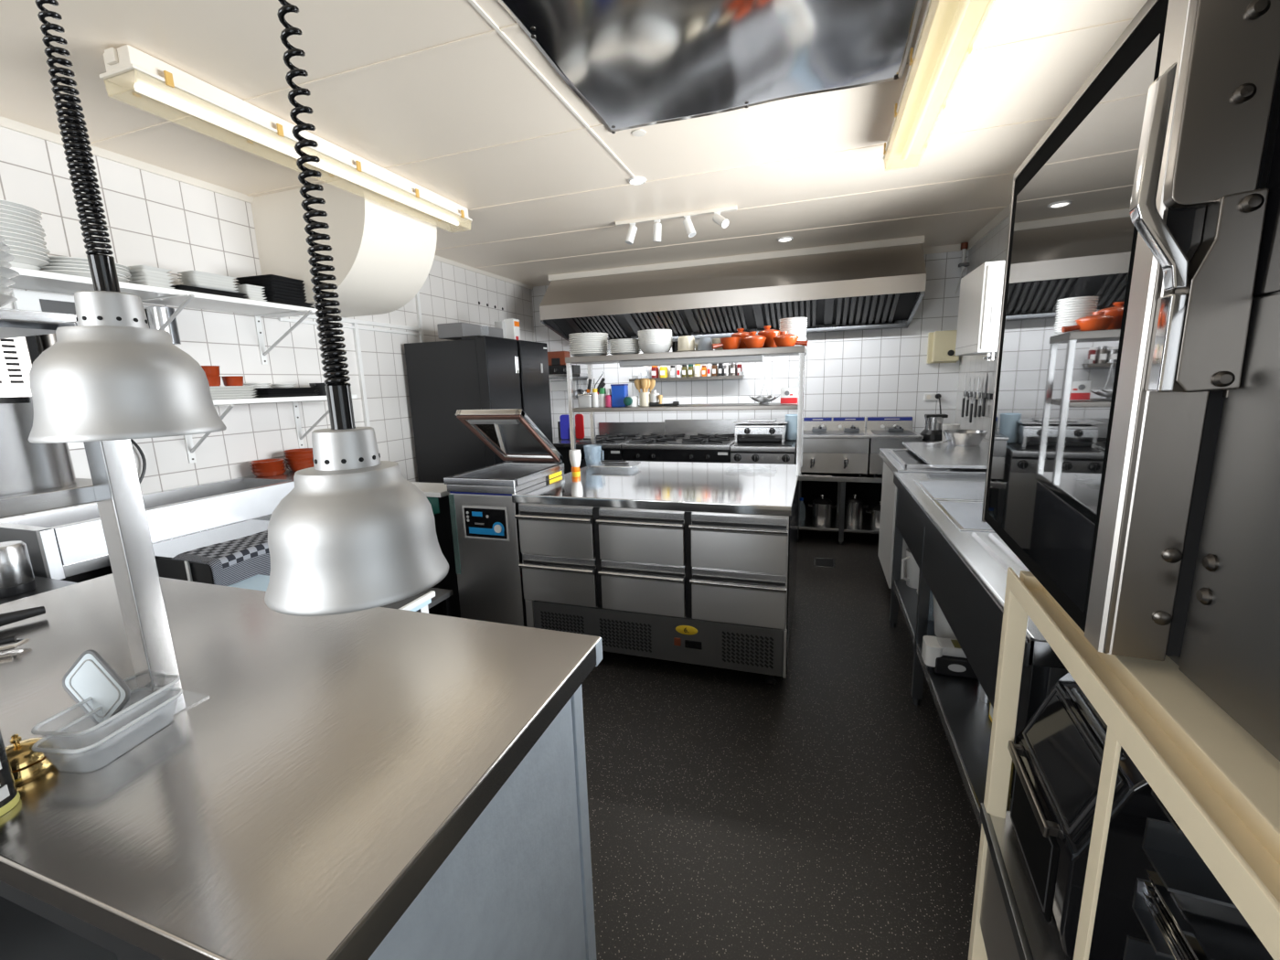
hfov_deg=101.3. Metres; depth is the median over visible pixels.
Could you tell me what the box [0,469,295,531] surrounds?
basin
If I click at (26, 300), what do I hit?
wall panel
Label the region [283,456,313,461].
terracotta bowl
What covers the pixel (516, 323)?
print
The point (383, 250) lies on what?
duct
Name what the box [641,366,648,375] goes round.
spice jar
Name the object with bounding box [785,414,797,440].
tub
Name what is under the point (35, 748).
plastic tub
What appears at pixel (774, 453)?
gas range
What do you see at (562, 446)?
side table
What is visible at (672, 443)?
cooktop
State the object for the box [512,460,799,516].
countertop
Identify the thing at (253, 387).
plate
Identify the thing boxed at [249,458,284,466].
terracotta dish
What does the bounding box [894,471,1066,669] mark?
countertop
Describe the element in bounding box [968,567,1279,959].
stand
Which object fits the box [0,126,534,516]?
wall
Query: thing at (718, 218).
track
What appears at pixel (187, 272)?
platter
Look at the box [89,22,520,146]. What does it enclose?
trim
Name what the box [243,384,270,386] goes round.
plate
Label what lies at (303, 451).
terracotta bowl
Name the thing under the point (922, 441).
base cabinet
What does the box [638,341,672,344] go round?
soup bowl
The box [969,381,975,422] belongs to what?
kitchen knife
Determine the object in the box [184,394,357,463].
wall shelf
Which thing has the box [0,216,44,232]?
dinner plate
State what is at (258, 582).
table
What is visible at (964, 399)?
kitchen knife
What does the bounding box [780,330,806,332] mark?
plate
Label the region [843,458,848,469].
tap
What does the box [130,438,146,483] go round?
cable
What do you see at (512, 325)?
carton
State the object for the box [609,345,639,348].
plate
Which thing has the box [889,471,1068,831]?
work counter
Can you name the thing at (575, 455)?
sauce bottle
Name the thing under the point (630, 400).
jar
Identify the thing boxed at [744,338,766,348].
pot
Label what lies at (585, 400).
utensil container
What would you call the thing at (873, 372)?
wall
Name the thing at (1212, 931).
tray
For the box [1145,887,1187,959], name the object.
tray
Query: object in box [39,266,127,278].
serving plate
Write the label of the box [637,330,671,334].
soup bowl
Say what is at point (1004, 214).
trim
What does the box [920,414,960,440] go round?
food processor
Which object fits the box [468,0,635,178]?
pipe
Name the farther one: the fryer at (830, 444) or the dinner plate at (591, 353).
the fryer at (830, 444)
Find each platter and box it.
[177,270,236,279]
[177,273,236,282]
[177,276,236,285]
[178,278,237,287]
[180,281,237,290]
[189,285,239,292]
[209,385,255,389]
[210,388,255,392]
[210,390,257,394]
[211,393,255,396]
[211,395,255,399]
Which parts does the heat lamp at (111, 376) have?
coiled cord, lamp shade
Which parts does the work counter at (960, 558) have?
leg, panel, leg, panel, leg, panel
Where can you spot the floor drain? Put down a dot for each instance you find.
(826, 562)
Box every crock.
[634,377,655,405]
[677,335,695,351]
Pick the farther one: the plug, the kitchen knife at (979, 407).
the plug
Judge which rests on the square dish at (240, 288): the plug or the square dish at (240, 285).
the square dish at (240, 285)
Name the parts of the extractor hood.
panel, blank panel, blank panel, blank panel, filter frame, trim, blank panel, blank panel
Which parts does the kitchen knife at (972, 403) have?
handle, blade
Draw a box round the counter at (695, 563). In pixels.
[512,460,799,684]
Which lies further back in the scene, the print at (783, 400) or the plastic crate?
the plastic crate
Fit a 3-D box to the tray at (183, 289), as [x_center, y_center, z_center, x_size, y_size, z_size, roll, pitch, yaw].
[-2.059,-0.875,2.489,0.170,0.012,0.300,2,11,19]
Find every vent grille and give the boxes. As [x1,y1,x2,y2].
[0,338,23,383]
[540,610,584,634]
[599,618,651,652]
[721,631,773,669]
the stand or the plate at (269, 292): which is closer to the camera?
the stand
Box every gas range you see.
[576,433,641,468]
[621,433,735,463]
[730,439,796,464]
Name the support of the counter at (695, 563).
on the floor
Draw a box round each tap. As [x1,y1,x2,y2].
[810,458,815,468]
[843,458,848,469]
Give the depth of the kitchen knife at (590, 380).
3.35 m
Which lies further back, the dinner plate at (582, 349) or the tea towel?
the dinner plate at (582, 349)
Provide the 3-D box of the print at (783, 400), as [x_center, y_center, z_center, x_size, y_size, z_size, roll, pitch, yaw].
[0.849,-0.454,2.990,0.089,0.032,0.073,2,11,18]
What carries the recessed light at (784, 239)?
in the ceiling
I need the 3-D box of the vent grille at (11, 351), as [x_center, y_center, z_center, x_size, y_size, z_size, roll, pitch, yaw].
[-2.417,-0.440,1.879,0.003,0.186,0.267,2,11,18]
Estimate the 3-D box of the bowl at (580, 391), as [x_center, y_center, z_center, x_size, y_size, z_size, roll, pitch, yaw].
[-0.657,-0.943,5.740,0.110,0.103,0.050,2,11,18]
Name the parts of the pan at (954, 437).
handle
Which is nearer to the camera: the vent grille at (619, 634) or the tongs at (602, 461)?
the vent grille at (619, 634)
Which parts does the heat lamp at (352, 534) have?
coiled cord, lamp shade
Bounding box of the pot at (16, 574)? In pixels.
[0,540,36,597]
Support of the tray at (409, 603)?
on the table at (258, 582)
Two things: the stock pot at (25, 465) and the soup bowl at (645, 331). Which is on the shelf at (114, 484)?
the stock pot at (25, 465)
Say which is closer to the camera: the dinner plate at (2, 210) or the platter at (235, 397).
the dinner plate at (2, 210)
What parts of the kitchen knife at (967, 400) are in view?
handle, blade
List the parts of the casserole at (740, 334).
lid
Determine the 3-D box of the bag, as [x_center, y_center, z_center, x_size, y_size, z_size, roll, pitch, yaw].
[-1.206,0.147,2.994,0.137,0.107,0.020,2,11,18]
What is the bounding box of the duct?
[250,179,437,317]
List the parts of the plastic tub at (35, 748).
plastic tub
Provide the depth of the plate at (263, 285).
2.77 m
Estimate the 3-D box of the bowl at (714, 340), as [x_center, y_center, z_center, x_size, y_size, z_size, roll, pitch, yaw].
[0.484,-0.806,3.137,0.112,0.076,0.112,2,11,18]
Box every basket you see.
[811,426,826,432]
[843,426,859,432]
[885,426,903,432]
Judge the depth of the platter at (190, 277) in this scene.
2.44 m
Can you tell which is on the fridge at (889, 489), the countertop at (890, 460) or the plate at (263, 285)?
the countertop at (890, 460)
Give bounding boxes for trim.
[0,116,533,289]
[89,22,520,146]
[246,18,1133,196]
[435,172,1014,250]
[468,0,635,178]
[468,117,1056,211]
[475,206,1006,268]
[922,244,967,254]
[967,202,1011,250]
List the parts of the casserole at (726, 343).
handle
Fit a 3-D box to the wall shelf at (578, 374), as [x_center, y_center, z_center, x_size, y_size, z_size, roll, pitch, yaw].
[-0.807,-1.110,5.670,0.530,0.063,0.247,2,11,18]
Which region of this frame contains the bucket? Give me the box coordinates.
[932,594,956,639]
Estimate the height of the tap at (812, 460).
0.082 m
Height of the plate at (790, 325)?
0.018 m
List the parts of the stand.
post, panel, rail, post, rail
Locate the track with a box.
[615,205,737,245]
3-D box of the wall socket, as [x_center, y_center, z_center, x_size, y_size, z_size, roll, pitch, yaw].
[2.618,-0.743,4.699,0.130,0.062,0.019,2,11,18]
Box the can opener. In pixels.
[662,401,679,405]
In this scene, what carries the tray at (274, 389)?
on the tray at (296, 390)
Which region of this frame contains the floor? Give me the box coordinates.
[459,529,981,959]
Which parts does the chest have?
corner trim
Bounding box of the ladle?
[575,379,583,398]
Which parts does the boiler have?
frame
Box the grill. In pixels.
[732,417,788,442]
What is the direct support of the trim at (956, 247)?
attached to the wall at (873, 372)
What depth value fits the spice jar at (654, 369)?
5.36 m
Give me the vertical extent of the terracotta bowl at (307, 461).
0.043 m
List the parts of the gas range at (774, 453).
knob, knob, control panel, knob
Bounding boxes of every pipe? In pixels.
[38,333,56,351]
[954,242,969,294]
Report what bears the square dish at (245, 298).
on the wall shelf at (27, 279)
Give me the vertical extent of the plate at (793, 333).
0.018 m
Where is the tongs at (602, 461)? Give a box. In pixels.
[601,460,626,462]
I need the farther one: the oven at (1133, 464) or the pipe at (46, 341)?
the pipe at (46, 341)
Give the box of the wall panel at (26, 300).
[10,289,75,314]
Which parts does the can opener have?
handle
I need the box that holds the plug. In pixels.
[935,393,941,414]
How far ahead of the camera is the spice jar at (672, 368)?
5.31 m
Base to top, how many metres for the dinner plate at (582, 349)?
0.024 m
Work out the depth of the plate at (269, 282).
2.75 m
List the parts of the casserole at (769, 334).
lid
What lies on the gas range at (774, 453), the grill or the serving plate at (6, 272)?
the grill
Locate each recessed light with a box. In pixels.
[628,176,646,185]
[777,236,793,242]
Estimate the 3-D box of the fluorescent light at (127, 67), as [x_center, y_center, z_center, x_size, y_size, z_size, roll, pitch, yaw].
[-1.362,-1.430,2.417,0.175,0.124,1.700,2,11,18]
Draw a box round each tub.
[31,674,182,753]
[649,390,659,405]
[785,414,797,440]
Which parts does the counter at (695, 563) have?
drawer handle, drawer handle, drawer, drawer, dark gap post, drawer handle, drawer handle, drawer, drawer, panel, dark gap post, drawer handle, drawer handle, drawer, drawer, panel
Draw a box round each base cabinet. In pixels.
[410,481,460,617]
[919,433,947,442]
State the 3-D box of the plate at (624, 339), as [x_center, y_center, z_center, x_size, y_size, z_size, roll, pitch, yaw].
[-0.096,-0.860,3.265,0.194,0.020,0.194,-1,10,5]
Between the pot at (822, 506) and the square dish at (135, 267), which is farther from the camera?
the pot at (822, 506)
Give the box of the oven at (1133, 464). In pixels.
[981,0,1279,761]
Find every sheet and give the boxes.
[497,0,922,133]
[888,448,952,469]
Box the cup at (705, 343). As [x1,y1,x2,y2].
[697,337,713,351]
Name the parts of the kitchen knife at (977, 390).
handle, blade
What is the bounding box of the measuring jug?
[901,547,919,588]
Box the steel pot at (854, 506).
[844,493,868,526]
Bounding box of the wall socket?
[924,393,940,400]
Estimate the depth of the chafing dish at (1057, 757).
0.82 m
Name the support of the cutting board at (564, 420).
on the rack
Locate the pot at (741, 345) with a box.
[731,335,748,349]
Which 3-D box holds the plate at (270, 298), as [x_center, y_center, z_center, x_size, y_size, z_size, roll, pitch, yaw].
[-1.988,-0.965,2.873,0.260,0.012,0.260,1,11,16]
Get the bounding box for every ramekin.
[201,365,220,375]
[206,375,220,386]
[221,375,243,385]
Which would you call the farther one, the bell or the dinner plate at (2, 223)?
the dinner plate at (2, 223)
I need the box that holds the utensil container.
[576,394,592,407]
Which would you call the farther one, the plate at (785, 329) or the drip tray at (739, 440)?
the drip tray at (739, 440)
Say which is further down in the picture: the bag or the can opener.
the bag
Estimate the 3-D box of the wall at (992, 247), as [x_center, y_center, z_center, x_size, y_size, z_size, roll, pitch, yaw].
[1.751,-0.127,1.393,0.100,2.500,6.950,2,11,18]
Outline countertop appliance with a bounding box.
[548,364,580,374]
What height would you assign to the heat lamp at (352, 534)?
1.274 m
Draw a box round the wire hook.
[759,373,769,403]
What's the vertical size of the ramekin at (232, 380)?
0.048 m
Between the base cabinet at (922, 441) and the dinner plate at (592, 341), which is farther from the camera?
the base cabinet at (922, 441)
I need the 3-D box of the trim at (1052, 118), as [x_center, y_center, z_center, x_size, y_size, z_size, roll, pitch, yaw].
[0.029,-1.613,2.845,4.175,0.004,0.012,2,11,18]
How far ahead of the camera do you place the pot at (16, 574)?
1.67 m
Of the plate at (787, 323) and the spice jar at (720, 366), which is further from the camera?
the spice jar at (720, 366)
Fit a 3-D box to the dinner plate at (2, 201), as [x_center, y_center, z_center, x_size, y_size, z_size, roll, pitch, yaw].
[-2.312,-0.963,1.863,0.256,0.020,0.256,-10,13,-39]
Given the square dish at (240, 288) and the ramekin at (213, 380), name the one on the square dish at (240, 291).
the square dish at (240, 288)
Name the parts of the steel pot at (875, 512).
lid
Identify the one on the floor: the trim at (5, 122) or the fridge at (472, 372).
the fridge at (472, 372)
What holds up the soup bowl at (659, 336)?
on the soup bowl at (657, 337)
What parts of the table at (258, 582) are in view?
leg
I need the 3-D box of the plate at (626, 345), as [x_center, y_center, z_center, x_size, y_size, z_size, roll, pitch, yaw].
[-0.093,-0.828,3.270,0.194,0.020,0.194,-4,11,-12]
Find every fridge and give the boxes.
[404,335,554,483]
[877,460,907,588]
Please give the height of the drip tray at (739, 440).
0.018 m
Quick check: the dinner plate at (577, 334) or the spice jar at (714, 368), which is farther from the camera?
the spice jar at (714, 368)
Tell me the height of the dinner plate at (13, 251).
0.020 m
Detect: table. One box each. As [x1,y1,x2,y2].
[0,576,78,604]
[228,574,431,613]
[553,436,596,474]
[797,470,882,544]
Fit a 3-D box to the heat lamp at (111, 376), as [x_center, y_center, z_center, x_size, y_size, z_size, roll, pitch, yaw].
[-0.643,-0.604,0.552,0.178,1.114,0.178,-3,11,-9]
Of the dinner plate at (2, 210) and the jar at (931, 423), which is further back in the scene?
the jar at (931, 423)
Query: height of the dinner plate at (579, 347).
0.024 m
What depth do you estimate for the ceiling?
2.22 m
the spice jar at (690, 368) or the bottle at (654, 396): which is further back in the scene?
the spice jar at (690, 368)
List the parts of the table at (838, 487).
leg, leg, leg, panel, leg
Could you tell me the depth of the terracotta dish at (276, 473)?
2.88 m
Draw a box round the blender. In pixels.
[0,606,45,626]
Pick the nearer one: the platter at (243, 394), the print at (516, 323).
the platter at (243, 394)
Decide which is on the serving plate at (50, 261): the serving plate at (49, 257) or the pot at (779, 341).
the serving plate at (49, 257)
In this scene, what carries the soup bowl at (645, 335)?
on the soup bowl at (659, 336)
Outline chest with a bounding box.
[152,519,269,584]
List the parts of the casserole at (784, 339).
lid, handle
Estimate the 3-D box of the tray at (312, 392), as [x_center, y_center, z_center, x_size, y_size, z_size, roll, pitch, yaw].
[-1.959,-0.480,2.915,0.120,0.012,0.320,1,11,16]
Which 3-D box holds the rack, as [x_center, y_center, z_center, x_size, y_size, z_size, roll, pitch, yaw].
[-0.709,-0.522,5.505,0.265,0.190,0.130,2,11,18]
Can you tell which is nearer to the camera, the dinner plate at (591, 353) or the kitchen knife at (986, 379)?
the dinner plate at (591, 353)
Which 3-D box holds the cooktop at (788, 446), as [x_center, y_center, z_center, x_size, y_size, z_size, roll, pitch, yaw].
[1.167,-0.331,4.864,0.546,0.047,0.745,2,11,18]
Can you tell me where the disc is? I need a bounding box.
[631,129,645,136]
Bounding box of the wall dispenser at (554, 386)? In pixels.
[549,380,576,391]
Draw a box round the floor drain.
[813,556,835,567]
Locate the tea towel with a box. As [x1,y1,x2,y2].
[171,529,270,586]
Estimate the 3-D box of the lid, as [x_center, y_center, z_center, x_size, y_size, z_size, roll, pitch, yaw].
[-0.874,0.334,0.844,0.122,0.116,0.030,2,11,18]
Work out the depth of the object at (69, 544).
2.19 m
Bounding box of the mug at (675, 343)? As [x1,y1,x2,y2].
[672,341,678,351]
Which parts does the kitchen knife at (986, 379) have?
handle, blade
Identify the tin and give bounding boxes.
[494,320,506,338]
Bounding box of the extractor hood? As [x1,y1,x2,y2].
[539,235,926,344]
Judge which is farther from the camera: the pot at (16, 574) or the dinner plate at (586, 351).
the dinner plate at (586, 351)
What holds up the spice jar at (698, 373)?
on the spice shelf at (741, 374)
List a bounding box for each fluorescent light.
[99,44,472,225]
[882,0,991,159]
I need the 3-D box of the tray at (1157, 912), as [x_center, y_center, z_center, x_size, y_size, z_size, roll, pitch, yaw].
[0.776,0.509,0.367,0.556,0.014,0.292,3,11,22]
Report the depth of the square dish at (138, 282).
2.24 m
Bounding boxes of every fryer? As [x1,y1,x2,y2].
[800,416,870,476]
[865,416,923,476]
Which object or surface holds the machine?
on the work counter at (960, 558)
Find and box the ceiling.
[0,0,1147,286]
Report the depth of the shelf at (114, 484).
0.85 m
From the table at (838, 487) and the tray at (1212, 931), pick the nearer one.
the tray at (1212, 931)
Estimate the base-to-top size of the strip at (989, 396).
0.040 m
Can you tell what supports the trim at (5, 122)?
attached to the wall at (153, 219)
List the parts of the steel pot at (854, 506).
lid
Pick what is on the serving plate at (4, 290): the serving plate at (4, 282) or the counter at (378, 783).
the serving plate at (4, 282)
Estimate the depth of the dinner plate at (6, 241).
1.88 m
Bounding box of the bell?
[5,734,63,787]
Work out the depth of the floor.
1.81 m
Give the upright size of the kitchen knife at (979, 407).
0.190 m
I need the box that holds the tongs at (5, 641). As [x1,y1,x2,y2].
[0,635,30,658]
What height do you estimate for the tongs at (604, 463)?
0.008 m
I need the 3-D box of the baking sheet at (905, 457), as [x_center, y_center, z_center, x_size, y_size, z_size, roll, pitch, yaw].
[1.732,-0.140,3.277,0.242,0.022,0.710,2,11,18]
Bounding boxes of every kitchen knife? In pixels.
[586,378,591,394]
[597,377,605,388]
[597,382,605,394]
[960,372,967,416]
[965,376,970,416]
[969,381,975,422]
[973,376,980,417]
[977,393,981,416]
[981,373,988,416]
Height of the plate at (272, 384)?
0.016 m
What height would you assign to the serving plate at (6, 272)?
0.027 m
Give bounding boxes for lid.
[62,650,130,726]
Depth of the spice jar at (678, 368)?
5.30 m
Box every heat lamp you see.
[28,0,226,443]
[264,0,448,616]
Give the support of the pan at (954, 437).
on the steel plate at (939, 454)
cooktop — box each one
[576,436,641,448]
[621,437,735,450]
[730,440,796,452]
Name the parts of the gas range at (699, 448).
control panel, name plate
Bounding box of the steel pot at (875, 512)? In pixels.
[865,501,881,527]
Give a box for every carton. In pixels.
[503,318,520,340]
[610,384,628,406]
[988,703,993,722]
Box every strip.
[800,474,831,476]
[963,391,992,399]
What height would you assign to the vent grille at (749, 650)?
0.155 m
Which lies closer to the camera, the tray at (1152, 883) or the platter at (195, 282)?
the tray at (1152, 883)
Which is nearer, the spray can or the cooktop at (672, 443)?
the spray can
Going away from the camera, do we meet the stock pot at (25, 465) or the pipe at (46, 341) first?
the stock pot at (25, 465)
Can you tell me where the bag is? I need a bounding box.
[426,496,439,514]
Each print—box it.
[513,320,519,326]
[780,397,797,403]
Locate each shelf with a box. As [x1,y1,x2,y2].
[0,308,209,721]
[7,266,317,364]
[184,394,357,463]
[548,373,587,381]
[565,345,806,476]
[629,372,744,382]
[990,810,1071,959]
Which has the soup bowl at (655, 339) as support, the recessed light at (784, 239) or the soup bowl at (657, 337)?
the soup bowl at (657, 337)
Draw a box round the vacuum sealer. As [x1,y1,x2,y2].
[443,408,564,626]
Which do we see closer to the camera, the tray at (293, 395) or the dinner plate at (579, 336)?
the tray at (293, 395)
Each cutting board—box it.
[559,414,570,439]
[575,414,584,438]
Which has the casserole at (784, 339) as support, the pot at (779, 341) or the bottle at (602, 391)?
the pot at (779, 341)
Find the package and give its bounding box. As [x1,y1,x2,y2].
[547,351,570,365]
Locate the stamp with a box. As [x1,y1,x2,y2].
[656,394,662,405]
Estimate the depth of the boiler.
2.98 m
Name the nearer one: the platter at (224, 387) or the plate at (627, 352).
the platter at (224, 387)
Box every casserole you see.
[711,337,741,349]
[730,328,750,349]
[743,331,766,348]
[757,325,780,347]
[773,330,808,346]
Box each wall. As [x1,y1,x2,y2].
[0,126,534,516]
[531,250,968,449]
[954,215,1009,442]
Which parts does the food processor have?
lid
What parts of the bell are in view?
knob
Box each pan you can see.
[309,383,326,395]
[924,429,987,446]
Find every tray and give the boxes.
[170,284,246,296]
[174,288,247,298]
[254,387,316,391]
[255,389,317,393]
[255,391,319,395]
[255,394,317,397]
[379,590,435,610]
[590,461,640,467]
[738,439,780,441]
[1142,890,1186,959]
[1142,896,1180,959]
[1143,881,1195,959]
[1144,902,1176,959]
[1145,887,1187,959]
[1146,870,1273,959]
[1148,876,1197,959]
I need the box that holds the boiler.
[955,260,1005,361]
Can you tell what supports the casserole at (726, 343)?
on the shelf at (741, 355)
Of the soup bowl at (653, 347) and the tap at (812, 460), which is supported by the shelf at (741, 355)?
the soup bowl at (653, 347)
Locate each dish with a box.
[127,276,174,283]
[128,265,170,272]
[128,268,170,276]
[128,279,174,287]
[129,272,174,279]
[138,283,174,288]
[236,284,264,288]
[236,287,264,291]
[238,289,264,294]
[239,292,265,297]
[244,295,266,299]
[245,298,266,301]
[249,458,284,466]
[249,461,285,469]
[250,465,286,472]
[251,468,287,477]
[749,395,778,404]
[1007,672,1171,959]
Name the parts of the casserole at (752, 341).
lid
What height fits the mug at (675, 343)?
0.075 m
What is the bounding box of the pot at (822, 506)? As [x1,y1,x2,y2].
[808,494,836,524]
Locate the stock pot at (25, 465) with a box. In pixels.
[0,396,76,495]
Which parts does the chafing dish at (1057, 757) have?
handle, drawer, door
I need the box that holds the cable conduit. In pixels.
[278,291,424,426]
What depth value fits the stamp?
3.20 m
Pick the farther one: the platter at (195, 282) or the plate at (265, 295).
the plate at (265, 295)
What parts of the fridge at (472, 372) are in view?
door, handle, door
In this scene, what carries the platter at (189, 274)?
on the platter at (190, 277)
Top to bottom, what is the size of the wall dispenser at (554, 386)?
0.108 m
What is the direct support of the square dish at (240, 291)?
on the square dish at (248, 293)
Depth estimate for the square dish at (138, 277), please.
2.24 m
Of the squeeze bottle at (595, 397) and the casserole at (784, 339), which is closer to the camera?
the casserole at (784, 339)
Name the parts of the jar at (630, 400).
lid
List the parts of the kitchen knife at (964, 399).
handle, blade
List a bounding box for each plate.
[0,199,42,215]
[0,203,42,220]
[0,208,40,223]
[0,212,42,227]
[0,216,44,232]
[0,221,45,236]
[0,225,44,240]
[0,230,46,245]
[0,234,46,248]
[0,242,10,252]
[0,250,14,262]
[0,259,11,267]
[0,266,19,278]
[0,276,14,287]
[0,285,12,294]
[0,293,17,307]
[2,239,49,254]
[5,244,47,255]
[6,248,50,261]
[9,253,50,266]
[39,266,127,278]
[40,269,128,282]
[45,256,129,269]
[46,263,131,277]
[47,259,129,272]
[234,280,304,289]
[235,274,303,283]
[235,277,305,286]
[243,383,271,384]
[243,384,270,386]
[250,386,271,388]
[256,284,305,292]
[262,287,305,296]
[262,290,306,298]
[262,294,306,302]
[263,297,313,306]
[268,300,314,308]
[270,385,295,387]
[271,384,295,385]
[568,332,607,336]
[568,334,607,338]
[568,336,607,340]
[568,338,607,341]
[568,342,608,345]
[569,340,608,343]
[569,344,608,347]
[569,346,608,349]
[569,348,608,351]
[569,350,608,353]
[569,352,608,356]
[608,338,639,341]
[608,340,638,343]
[608,351,639,354]
[609,341,639,345]
[609,343,639,347]
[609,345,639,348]
[609,347,639,350]
[609,349,640,351]
[778,317,807,320]
[778,319,807,322]
[778,321,807,325]
[778,323,807,327]
[778,325,807,329]
[779,328,806,330]
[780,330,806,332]
[787,331,806,334]
[902,441,988,469]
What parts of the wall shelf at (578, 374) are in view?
hook rail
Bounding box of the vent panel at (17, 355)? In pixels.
[0,335,39,397]
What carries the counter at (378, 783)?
on the floor
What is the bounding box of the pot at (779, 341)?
[773,337,798,346]
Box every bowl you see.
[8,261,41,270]
[282,448,312,455]
[283,453,313,458]
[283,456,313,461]
[283,459,313,464]
[284,462,314,471]
[575,388,583,398]
[637,329,671,332]
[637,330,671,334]
[638,332,671,336]
[638,334,672,337]
[638,335,672,339]
[638,339,672,342]
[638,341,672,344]
[638,342,672,353]
[639,337,672,341]
[711,338,723,350]
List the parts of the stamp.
handle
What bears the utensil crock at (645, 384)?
on the shelf at (741, 355)
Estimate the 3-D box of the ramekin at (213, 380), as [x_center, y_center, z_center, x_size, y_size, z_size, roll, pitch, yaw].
[-2.087,-0.478,2.546,0.092,0.048,0.092,2,11,18]
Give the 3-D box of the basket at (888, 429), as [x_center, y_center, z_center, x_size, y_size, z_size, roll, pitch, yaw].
[2.218,-0.441,4.573,0.120,0.034,0.180,2,11,18]
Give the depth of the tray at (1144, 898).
0.56 m
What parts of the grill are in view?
leg, knob, plate, panel, knob, leg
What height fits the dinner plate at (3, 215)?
0.020 m
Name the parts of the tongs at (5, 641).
arm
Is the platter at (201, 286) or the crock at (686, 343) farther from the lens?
the crock at (686, 343)
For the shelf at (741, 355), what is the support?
on the counter at (695, 563)
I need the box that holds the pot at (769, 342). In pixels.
[757,332,779,347]
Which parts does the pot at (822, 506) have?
lid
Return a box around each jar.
[623,395,638,406]
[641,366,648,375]
[650,365,658,378]
[659,365,667,377]
[670,365,675,377]
[676,364,681,377]
[682,364,687,377]
[687,364,693,376]
[694,363,701,376]
[701,365,706,376]
[707,363,711,376]
[711,363,717,375]
[717,362,723,375]
[723,362,729,375]
[729,362,736,375]
[736,362,741,375]
[924,416,943,430]
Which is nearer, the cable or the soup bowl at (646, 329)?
the cable
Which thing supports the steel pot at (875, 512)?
on the table at (838, 487)
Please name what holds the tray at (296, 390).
on the tray at (312, 392)
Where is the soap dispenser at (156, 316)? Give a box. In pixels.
[144,306,181,344]
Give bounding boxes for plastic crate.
[437,322,503,340]
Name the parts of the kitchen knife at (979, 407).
handle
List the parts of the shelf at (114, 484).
shelf, shelf, post, foot plate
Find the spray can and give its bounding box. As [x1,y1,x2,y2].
[0,730,20,816]
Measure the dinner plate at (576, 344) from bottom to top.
0.024 m
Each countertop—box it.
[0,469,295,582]
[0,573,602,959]
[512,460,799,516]
[878,448,986,474]
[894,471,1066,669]
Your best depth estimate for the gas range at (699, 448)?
4.83 m
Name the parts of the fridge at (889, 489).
door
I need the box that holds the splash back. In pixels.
[598,418,749,435]
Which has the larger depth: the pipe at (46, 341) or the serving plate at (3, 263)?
the pipe at (46, 341)
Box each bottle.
[569,449,581,474]
[591,388,598,406]
[598,387,606,406]
[605,388,611,406]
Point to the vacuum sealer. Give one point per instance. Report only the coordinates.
(485, 528)
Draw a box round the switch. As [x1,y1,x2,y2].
[673,637,681,646]
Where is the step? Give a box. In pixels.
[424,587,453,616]
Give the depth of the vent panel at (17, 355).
2.00 m
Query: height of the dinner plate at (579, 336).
0.024 m
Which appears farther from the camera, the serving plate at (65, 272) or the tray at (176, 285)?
the tray at (176, 285)
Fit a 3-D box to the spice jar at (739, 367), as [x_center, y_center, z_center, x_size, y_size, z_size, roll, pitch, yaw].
[0.970,-1.084,5.118,0.046,0.124,0.049,2,11,18]
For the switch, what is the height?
0.039 m
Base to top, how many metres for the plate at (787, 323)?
0.018 m
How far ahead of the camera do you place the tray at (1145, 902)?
0.56 m
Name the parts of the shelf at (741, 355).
post, post, shelf, shelf, post, post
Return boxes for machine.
[921,635,977,678]
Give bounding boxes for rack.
[557,421,583,439]
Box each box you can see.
[780,387,797,404]
[926,330,959,363]
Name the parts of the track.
rail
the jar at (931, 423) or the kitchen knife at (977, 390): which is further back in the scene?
the jar at (931, 423)
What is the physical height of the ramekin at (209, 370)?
0.048 m
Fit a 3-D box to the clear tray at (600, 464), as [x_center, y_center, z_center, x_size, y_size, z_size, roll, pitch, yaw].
[-0.154,-0.089,3.365,0.284,0.030,0.204,2,11,18]
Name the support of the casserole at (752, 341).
on the shelf at (741, 355)
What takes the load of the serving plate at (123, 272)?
on the serving plate at (42, 267)
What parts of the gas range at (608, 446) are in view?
control panel, name plate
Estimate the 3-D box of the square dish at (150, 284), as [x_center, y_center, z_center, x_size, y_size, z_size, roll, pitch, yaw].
[-2.124,-0.836,2.284,0.120,0.012,0.120,1,11,14]
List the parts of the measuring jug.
handle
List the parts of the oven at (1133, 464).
frame, glass, frame, door, lever handle, plate, panel, control panel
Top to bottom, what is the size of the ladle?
0.210 m
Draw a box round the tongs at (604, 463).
[603,462,629,464]
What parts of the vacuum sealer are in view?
control panel, panel frame, lid, lid pane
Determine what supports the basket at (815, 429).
on the fryer at (830, 444)
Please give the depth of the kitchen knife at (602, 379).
3.33 m

